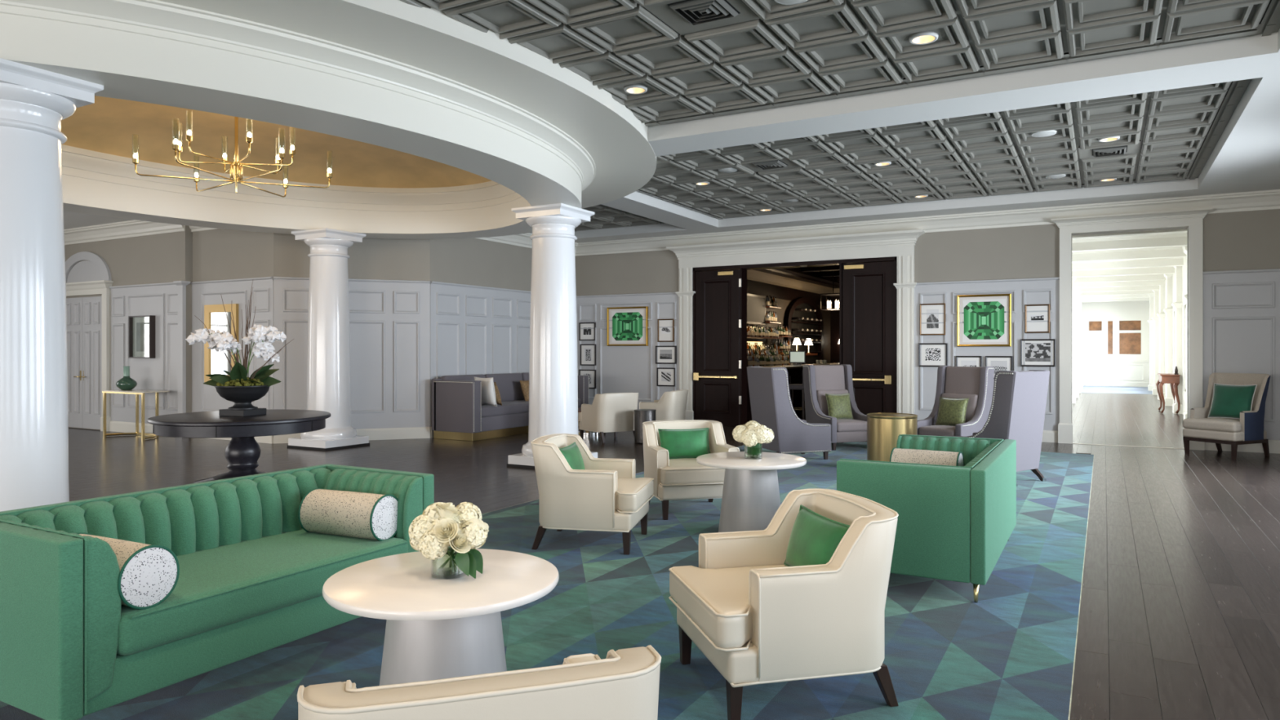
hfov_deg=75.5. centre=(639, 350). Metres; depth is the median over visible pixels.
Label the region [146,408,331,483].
pedestal table
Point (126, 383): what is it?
bottle vase
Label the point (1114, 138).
recessed light
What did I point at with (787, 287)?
wall
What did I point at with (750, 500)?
cocktail table
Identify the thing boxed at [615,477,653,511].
seat cushion
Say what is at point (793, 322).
shelf
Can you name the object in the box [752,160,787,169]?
ceiling vent
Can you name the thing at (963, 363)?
print
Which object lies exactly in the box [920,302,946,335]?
framed photo
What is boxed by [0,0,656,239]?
entablature
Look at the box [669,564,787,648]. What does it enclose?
seat cushion
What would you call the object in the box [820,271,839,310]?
lantern
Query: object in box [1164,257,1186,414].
wall
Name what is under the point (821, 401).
cushion
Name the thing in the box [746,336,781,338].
shelf
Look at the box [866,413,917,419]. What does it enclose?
tabletop
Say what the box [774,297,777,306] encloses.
bottle
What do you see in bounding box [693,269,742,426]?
door
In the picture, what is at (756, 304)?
mirror
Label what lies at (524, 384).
throw pillow
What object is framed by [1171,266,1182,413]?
trim
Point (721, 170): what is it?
grille
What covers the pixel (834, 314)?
wall
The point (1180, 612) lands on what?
floor
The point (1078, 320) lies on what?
column
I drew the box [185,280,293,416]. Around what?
potted orchid
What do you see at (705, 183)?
recessed light
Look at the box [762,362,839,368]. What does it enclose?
countertop
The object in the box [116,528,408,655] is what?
seat cushion
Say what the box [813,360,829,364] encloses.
cluster
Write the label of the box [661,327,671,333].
print
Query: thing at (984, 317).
print
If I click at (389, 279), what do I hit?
wall
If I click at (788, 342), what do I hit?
bottle
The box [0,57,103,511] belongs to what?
column
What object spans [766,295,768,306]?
bottle
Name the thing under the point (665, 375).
print
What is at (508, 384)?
cushion
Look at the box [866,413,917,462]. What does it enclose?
table
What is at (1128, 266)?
ceiling
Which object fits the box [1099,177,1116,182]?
recessed light
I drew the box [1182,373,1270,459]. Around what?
chair
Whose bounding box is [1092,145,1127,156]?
ceiling vent
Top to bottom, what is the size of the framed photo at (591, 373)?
0.410 m
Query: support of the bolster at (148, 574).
on the sofa at (251, 580)
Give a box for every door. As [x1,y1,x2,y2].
[65,251,113,431]
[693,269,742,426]
[842,261,894,414]
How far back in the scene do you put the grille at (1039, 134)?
9.43 m
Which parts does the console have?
leg, leg, leg, leg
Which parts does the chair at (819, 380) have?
leg, seat rail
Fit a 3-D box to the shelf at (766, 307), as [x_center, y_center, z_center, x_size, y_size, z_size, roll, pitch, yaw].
[3.576,-1.185,22.705,0.310,0.030,0.900,0,0,29]
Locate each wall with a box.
[63,219,192,433]
[189,226,273,444]
[273,233,430,444]
[430,232,577,438]
[575,97,1279,453]
[746,268,839,364]
[830,287,839,363]
[1081,300,1149,386]
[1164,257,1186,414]
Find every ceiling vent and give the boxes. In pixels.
[666,0,740,25]
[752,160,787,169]
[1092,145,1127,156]
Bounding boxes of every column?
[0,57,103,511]
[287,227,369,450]
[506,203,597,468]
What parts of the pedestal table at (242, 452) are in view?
turned post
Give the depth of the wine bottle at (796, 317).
24.74 m
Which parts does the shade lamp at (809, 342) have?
lamp shade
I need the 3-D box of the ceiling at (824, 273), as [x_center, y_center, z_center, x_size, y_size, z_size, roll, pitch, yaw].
[6.545,-2.330,21.211,7.050,0.340,12.600,0,0,29]
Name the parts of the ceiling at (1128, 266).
panel, panel, panel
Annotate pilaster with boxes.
[173,280,190,438]
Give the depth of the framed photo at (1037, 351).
13.60 m
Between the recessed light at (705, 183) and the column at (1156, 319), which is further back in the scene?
the column at (1156, 319)
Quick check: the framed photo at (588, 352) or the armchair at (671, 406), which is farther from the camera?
the framed photo at (588, 352)
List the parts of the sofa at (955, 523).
arm panel, arm panel, leg, panel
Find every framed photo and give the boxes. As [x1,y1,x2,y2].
[578,322,595,340]
[578,369,595,388]
[580,344,595,365]
[655,346,676,364]
[656,367,675,386]
[657,319,674,342]
[918,342,947,366]
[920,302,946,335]
[955,355,982,366]
[985,355,1013,379]
[1020,338,1055,366]
[1025,304,1049,333]
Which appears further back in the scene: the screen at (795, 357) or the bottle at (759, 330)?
the bottle at (759, 330)
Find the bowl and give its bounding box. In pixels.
[213,385,270,409]
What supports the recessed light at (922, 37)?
in the ceiling at (956, 129)
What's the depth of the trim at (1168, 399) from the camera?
22.44 m
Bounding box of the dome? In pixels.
[60,95,491,187]
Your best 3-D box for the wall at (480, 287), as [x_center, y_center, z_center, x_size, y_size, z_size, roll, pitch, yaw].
[-2.557,-1.175,16.182,0.500,5.350,4.480,0,0,29]
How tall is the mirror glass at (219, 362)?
1.070 m
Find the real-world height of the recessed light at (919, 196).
0.130 m
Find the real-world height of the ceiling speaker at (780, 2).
0.019 m
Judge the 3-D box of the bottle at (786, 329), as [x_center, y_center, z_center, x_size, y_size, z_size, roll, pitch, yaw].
[4.216,-0.568,23.814,0.078,0.295,0.074,0,0,30]
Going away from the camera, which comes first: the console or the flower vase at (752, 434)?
the flower vase at (752, 434)
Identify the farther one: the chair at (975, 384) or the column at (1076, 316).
the column at (1076, 316)
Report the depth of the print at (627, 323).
17.42 m
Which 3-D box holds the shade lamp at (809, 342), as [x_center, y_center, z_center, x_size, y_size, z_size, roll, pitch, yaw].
[5.131,-0.145,25.158,0.260,0.450,0.256,0,0,29]
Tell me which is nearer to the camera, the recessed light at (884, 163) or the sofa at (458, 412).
the recessed light at (884, 163)
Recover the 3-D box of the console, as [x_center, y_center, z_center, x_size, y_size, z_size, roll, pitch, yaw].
[12.879,1.034,20.178,0.439,0.928,1.320,0,0,29]
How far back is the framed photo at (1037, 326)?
13.60 m
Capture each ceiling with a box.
[63,0,1279,243]
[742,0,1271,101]
[772,265,839,285]
[1071,228,1186,302]
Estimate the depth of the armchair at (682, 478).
7.37 m
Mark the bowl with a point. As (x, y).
(242, 397)
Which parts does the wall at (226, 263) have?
crown moulding, panel, cap rail, baseboard, panel, panel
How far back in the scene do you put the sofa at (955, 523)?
5.01 m
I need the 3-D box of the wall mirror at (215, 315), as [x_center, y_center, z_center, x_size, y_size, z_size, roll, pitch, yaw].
[-7.072,-0.120,13.961,0.860,1.320,0.050,0,0,29]
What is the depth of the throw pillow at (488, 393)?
14.00 m
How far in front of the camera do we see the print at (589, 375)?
17.89 m
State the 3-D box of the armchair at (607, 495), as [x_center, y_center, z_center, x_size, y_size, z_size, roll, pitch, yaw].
[-0.371,1.083,6.441,0.853,0.810,0.784,0,0,11]
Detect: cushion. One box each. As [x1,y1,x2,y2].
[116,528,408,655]
[481,401,528,417]
[484,373,524,401]
[520,372,528,380]
[577,412,581,420]
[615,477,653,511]
[660,457,724,484]
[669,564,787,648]
[816,389,848,416]
[836,418,866,431]
[919,425,955,435]
[941,392,978,422]
[1182,417,1241,432]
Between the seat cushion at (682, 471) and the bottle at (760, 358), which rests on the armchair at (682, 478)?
the seat cushion at (682, 471)
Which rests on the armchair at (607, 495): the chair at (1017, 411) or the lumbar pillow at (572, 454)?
the lumbar pillow at (572, 454)
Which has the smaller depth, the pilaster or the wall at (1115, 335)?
the pilaster
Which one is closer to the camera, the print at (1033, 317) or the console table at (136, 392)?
the print at (1033, 317)
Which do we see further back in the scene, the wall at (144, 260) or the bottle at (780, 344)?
the bottle at (780, 344)
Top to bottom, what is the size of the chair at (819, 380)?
1.265 m
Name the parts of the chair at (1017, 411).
leg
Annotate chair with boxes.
[746,366,831,459]
[802,364,866,449]
[917,365,994,436]
[945,369,1049,486]
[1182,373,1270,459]
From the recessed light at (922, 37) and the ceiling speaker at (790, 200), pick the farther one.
the ceiling speaker at (790, 200)
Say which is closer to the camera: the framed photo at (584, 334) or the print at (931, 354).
the print at (931, 354)
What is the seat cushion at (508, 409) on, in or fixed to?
on the sofa at (458, 412)
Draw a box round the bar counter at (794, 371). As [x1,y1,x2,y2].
[746,362,839,422]
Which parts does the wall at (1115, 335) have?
panel, glass pane, panel, glass pane, chair rail, baseboard, panel, glass pane, glass pane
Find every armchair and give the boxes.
[297,644,661,719]
[530,433,653,555]
[577,392,638,443]
[639,389,688,421]
[642,419,739,519]
[668,488,898,719]
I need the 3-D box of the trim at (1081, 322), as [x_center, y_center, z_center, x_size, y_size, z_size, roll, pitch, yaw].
[17.110,-0.360,32.138,0.260,3.720,0.560,0,0,29]
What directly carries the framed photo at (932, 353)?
attached to the wall at (1233, 238)
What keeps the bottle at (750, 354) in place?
on the bar
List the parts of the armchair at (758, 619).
leg, seat rail, leg, leg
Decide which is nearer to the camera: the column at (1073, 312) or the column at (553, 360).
the column at (553, 360)
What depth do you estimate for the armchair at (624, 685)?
1.69 m
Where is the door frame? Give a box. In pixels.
[692,256,897,425]
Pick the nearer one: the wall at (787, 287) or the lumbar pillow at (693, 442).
the lumbar pillow at (693, 442)
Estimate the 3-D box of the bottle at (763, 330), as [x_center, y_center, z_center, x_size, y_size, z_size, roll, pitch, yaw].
[3.290,-0.507,22.063,0.074,0.295,0.078,0,0,-30]
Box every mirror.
[128,315,155,358]
[204,303,238,382]
[746,293,765,324]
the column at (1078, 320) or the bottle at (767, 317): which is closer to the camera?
the bottle at (767, 317)
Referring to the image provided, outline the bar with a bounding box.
[746,306,795,367]
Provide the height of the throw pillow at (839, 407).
0.411 m
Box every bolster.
[76,532,179,609]
[297,488,398,541]
[889,447,964,466]
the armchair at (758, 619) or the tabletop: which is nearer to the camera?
the armchair at (758, 619)
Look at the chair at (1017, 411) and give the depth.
9.21 m
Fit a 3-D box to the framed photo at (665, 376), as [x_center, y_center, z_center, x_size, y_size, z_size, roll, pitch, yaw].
[0.536,0.540,16.974,0.420,0.380,0.044,0,0,29]
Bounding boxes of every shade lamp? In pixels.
[792,337,800,351]
[804,338,813,353]
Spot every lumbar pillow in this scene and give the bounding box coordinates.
[559,441,585,469]
[657,427,710,458]
[783,504,849,566]
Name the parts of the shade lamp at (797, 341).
lamp shade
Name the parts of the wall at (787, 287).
crown moulding, crown moulding, crown moulding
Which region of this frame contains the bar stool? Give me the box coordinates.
[788,369,804,419]
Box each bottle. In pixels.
[746,324,750,336]
[747,354,751,366]
[750,354,752,366]
[754,325,756,337]
[754,355,756,366]
[756,356,759,366]
[758,326,760,337]
[759,355,762,366]
[762,325,764,337]
[765,313,769,321]
[765,355,768,365]
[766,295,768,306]
[768,295,771,306]
[772,326,774,337]
[773,355,775,365]
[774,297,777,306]
[774,311,777,322]
[779,325,782,335]
[779,342,782,350]
[782,327,785,335]
[782,339,785,349]
[785,325,787,336]
[787,328,791,336]
[787,339,790,349]
[791,316,803,319]
[791,328,803,331]
[795,308,806,311]
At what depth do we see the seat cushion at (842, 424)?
12.44 m
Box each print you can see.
[583,327,591,334]
[583,373,591,383]
[584,347,591,360]
[606,306,648,346]
[659,349,671,359]
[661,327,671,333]
[661,371,671,381]
[925,348,940,360]
[926,309,938,328]
[956,293,1011,346]
[960,360,976,366]
[991,360,1007,373]
[1025,342,1050,361]
[1030,314,1044,320]
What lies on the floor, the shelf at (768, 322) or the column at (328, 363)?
the column at (328, 363)
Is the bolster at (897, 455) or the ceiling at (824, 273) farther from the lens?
the ceiling at (824, 273)
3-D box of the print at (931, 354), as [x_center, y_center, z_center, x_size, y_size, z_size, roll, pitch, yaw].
[5.106,0.067,14.409,0.250,0.213,0.001,0,0,29]
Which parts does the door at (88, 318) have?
panel, panel, panel, panel, panel, panel, panel, panel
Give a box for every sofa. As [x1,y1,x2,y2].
[0,463,434,719]
[431,372,589,440]
[836,434,1016,602]
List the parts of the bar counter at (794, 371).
panel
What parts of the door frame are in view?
edge post, closer arm, closer arm, edge post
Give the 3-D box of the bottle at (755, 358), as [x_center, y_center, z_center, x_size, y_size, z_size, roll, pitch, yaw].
[2.930,0.253,21.033,0.074,0.295,0.078,0,0,-33]
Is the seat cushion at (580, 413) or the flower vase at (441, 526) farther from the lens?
the seat cushion at (580, 413)
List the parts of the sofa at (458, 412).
panel, arm, seat rail, arm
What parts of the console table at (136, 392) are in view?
leg, foot rail, leg, leg, foot rail, foot rail, leg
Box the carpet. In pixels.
[0,441,1093,719]
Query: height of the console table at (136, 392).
0.810 m
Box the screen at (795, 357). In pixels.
[789,351,805,365]
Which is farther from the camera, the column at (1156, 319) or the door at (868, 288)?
the column at (1156, 319)
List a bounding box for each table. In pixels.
[102,389,168,439]
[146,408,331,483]
[322,548,559,685]
[577,408,606,435]
[634,408,656,444]
[696,451,806,532]
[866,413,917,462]
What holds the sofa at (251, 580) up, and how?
on the carpet
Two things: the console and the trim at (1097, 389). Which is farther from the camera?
the trim at (1097, 389)
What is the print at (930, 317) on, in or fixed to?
attached to the framed photo at (928, 329)
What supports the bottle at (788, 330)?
on the bar
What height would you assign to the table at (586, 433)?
0.455 m
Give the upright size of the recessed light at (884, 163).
0.130 m
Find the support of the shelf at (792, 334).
attached to the niche
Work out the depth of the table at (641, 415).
13.29 m
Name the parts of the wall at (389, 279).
panel, panel, cap rail, baseboard, panel, panel, panel, panel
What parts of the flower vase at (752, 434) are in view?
glass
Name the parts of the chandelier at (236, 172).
bulb, arm, bulb, arm, arm, arm, arm, arm, stem, arm, arm, arm, arm, arm, arm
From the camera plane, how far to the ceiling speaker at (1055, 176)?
11.73 m
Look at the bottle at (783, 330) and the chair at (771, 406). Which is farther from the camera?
the bottle at (783, 330)
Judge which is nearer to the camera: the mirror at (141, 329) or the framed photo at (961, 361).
the framed photo at (961, 361)
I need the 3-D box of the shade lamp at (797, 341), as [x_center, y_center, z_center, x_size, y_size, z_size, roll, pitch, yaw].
[4.592,-0.145,24.199,0.260,0.450,0.256,0,0,29]
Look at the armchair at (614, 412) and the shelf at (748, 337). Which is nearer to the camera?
the armchair at (614, 412)
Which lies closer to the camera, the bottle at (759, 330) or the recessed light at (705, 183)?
the recessed light at (705, 183)
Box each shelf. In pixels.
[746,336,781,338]
[765,306,781,308]
[765,321,781,324]
[791,320,821,324]
[791,333,821,335]
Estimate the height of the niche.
3.150 m
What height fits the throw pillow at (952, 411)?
0.411 m
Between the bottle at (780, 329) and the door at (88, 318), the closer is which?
the door at (88, 318)
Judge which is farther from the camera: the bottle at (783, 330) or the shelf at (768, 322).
the bottle at (783, 330)
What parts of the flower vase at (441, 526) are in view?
glass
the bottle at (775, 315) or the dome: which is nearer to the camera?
the dome
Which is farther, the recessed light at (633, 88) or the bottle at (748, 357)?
the bottle at (748, 357)
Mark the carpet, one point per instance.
(1010, 654)
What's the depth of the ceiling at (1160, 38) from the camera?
10.07 m
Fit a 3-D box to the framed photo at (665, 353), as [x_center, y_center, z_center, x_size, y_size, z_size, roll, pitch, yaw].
[0.532,0.085,16.976,0.470,0.370,0.044,0,0,29]
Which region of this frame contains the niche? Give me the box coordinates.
[784,297,823,364]
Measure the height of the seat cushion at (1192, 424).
0.180 m
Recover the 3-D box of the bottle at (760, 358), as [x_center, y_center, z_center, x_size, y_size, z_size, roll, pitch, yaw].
[3.126,0.253,21.382,0.078,0.295,0.074,0,0,26]
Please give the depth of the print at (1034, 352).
13.60 m
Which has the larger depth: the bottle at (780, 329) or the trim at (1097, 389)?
the trim at (1097, 389)
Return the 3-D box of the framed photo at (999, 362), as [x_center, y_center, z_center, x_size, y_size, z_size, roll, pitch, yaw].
[6.030,0.285,13.890,0.420,0.390,0.044,0,0,29]
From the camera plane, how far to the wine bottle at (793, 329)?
24.75 m
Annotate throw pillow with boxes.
[474,377,497,406]
[493,382,502,405]
[520,380,528,401]
[825,393,853,419]
[935,396,968,426]
[1207,382,1257,419]
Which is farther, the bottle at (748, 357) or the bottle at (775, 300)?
the bottle at (775, 300)
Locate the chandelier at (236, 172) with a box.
[132,110,332,197]
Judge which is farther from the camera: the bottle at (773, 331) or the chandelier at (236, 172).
the bottle at (773, 331)
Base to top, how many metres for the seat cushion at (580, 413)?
0.190 m
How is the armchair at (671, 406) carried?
on the floor
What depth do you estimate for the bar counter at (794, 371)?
19.26 m
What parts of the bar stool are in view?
leg, seat, leg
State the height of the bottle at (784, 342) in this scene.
0.305 m
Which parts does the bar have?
light panel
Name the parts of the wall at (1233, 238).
panel, panel, panel, panel, cap rail, panel, panel, jamb casing, head casing, jamb casing, crown moulding, panel, panel, panel, panel, cap rail, panel, panel, baseboard, jamb casing, head casing, jamb casing, cap rail, baseboard, panel, panel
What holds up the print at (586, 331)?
attached to the framed photo at (584, 334)
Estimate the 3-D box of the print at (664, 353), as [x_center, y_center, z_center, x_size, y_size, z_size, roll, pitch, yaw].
[0.532,0.078,16.976,0.282,0.192,0.001,0,0,29]
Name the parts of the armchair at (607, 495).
leg, leg, seat rail, leg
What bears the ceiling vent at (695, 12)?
in the ceiling at (956, 129)
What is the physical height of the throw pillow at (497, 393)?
0.407 m
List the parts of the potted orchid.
orchid flower, orchid flower, orchid flower, orchid flower, orchid flower, orchid flower, orchid flower, orchid flower, orchid flower, orchid flower, orchid flower, orchid flower, orchid flower, orchid flower, orchid flower, flower stem, flower stem, orchid flower, orchid flower, orchid flower, orchid flower, orchid flower, orchid flower, orchid flower, orchid flower, orchid flower, orchid flower, orchid flower, orchid flower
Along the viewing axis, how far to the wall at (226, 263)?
13.88 m
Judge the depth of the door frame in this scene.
16.22 m
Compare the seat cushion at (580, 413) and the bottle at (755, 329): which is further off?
the bottle at (755, 329)
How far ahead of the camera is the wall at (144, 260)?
14.85 m
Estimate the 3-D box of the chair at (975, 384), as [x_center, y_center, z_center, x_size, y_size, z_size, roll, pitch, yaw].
[4.450,0.856,11.740,0.917,1.265,0.773,0,0,-40]
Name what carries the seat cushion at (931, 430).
on the chair at (975, 384)
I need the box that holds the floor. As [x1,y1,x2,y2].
[68,392,1279,719]
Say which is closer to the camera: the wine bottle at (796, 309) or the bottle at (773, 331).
the bottle at (773, 331)
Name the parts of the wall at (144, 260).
panel, panel, crown moulding, baseboard, cap rail, panel, panel, panel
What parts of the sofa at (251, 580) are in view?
arm panel, panel, seat rail, arm panel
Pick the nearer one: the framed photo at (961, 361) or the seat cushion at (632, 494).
the seat cushion at (632, 494)
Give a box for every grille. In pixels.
[720,168,736,172]
[1032,131,1054,137]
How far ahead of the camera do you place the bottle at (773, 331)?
22.69 m
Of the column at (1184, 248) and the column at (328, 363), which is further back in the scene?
the column at (1184, 248)
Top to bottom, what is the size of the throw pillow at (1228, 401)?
0.505 m
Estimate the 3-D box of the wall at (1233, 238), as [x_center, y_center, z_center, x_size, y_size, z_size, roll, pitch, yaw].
[4.198,-1.175,14.988,12.850,5.350,0.550,0,0,29]
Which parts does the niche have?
panel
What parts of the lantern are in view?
iron frame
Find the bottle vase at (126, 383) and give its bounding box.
[115,366,137,390]
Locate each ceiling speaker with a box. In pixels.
[718,167,737,173]
[774,0,808,4]
[782,199,799,202]
[1031,129,1057,137]
[1044,173,1066,178]
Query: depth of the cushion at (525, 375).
16.02 m
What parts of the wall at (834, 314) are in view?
crown moulding, crown moulding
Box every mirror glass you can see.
[136,322,148,351]
[209,311,231,374]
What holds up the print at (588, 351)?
attached to the framed photo at (588, 352)
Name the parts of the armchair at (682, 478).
leg, seat rail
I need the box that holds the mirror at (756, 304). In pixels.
[746,293,765,324]
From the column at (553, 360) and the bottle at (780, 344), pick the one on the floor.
the column at (553, 360)
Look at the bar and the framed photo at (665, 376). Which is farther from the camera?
the bar
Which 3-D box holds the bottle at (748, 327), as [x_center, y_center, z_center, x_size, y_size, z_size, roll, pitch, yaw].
[2.776,-0.512,21.148,0.074,0.305,0.070,0,0,11]
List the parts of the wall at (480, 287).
baseboard, panel, panel, panel, panel, cap rail, panel, panel, panel, panel, crown moulding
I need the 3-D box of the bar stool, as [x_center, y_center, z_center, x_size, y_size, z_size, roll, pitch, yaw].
[3.413,0.945,17.808,0.460,1.110,0.440,0,0,29]
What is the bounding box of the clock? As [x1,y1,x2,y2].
[1173,366,1178,374]
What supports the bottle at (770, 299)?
on the bar
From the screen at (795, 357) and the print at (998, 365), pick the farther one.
the screen at (795, 357)
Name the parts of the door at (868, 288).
panel, panel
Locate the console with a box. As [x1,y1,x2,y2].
[1155,373,1180,413]
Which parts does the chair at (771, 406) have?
leg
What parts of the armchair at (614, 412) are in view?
leg, leg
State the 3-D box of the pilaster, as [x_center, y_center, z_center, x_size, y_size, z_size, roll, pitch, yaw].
[-7.925,0.150,14.299,0.240,2.700,0.160,0,0,29]
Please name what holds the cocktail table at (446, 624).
on the carpet
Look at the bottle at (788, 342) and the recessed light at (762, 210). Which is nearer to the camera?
the recessed light at (762, 210)
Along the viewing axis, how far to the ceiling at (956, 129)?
7.91 m
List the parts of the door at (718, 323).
panel, panel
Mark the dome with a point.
(108, 125)
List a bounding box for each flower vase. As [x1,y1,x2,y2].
[408,502,488,578]
[732,420,773,459]
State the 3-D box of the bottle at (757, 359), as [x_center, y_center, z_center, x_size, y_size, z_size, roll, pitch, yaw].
[3.006,0.282,21.169,0.102,0.235,0.097,0,0,21]
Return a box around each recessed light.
[623,84,647,93]
[694,181,710,185]
[759,208,772,211]
[873,160,891,166]
[908,31,938,44]
[913,195,928,197]
[1097,136,1119,142]
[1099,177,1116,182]
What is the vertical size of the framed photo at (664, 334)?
0.470 m
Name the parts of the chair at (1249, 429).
leg, leg, seat rail, seat frame, leg, leg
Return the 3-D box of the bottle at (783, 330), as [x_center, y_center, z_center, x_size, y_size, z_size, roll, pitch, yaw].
[4.108,-0.537,23.622,0.102,0.235,0.097,0,0,8]
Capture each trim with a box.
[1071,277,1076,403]
[1072,443,1184,448]
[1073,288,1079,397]
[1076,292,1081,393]
[1079,296,1084,389]
[1080,386,1152,394]
[1146,293,1154,391]
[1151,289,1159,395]
[1156,284,1164,399]
[1163,273,1173,405]
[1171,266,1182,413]
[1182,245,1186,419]
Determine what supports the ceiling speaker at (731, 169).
attached to the ceiling at (956, 129)
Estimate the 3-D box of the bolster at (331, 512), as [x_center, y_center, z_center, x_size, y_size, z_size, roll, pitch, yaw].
[-1.595,0.900,4.554,0.524,0.252,0.252,0,0,24]
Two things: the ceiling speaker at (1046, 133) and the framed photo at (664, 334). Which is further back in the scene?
the framed photo at (664, 334)
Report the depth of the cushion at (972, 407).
11.66 m
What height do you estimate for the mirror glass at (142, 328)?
0.520 m
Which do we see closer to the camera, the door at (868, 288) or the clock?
the door at (868, 288)
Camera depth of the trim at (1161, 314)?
25.23 m
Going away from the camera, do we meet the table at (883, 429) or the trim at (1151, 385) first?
the table at (883, 429)
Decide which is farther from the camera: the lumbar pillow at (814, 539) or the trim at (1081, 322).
the trim at (1081, 322)

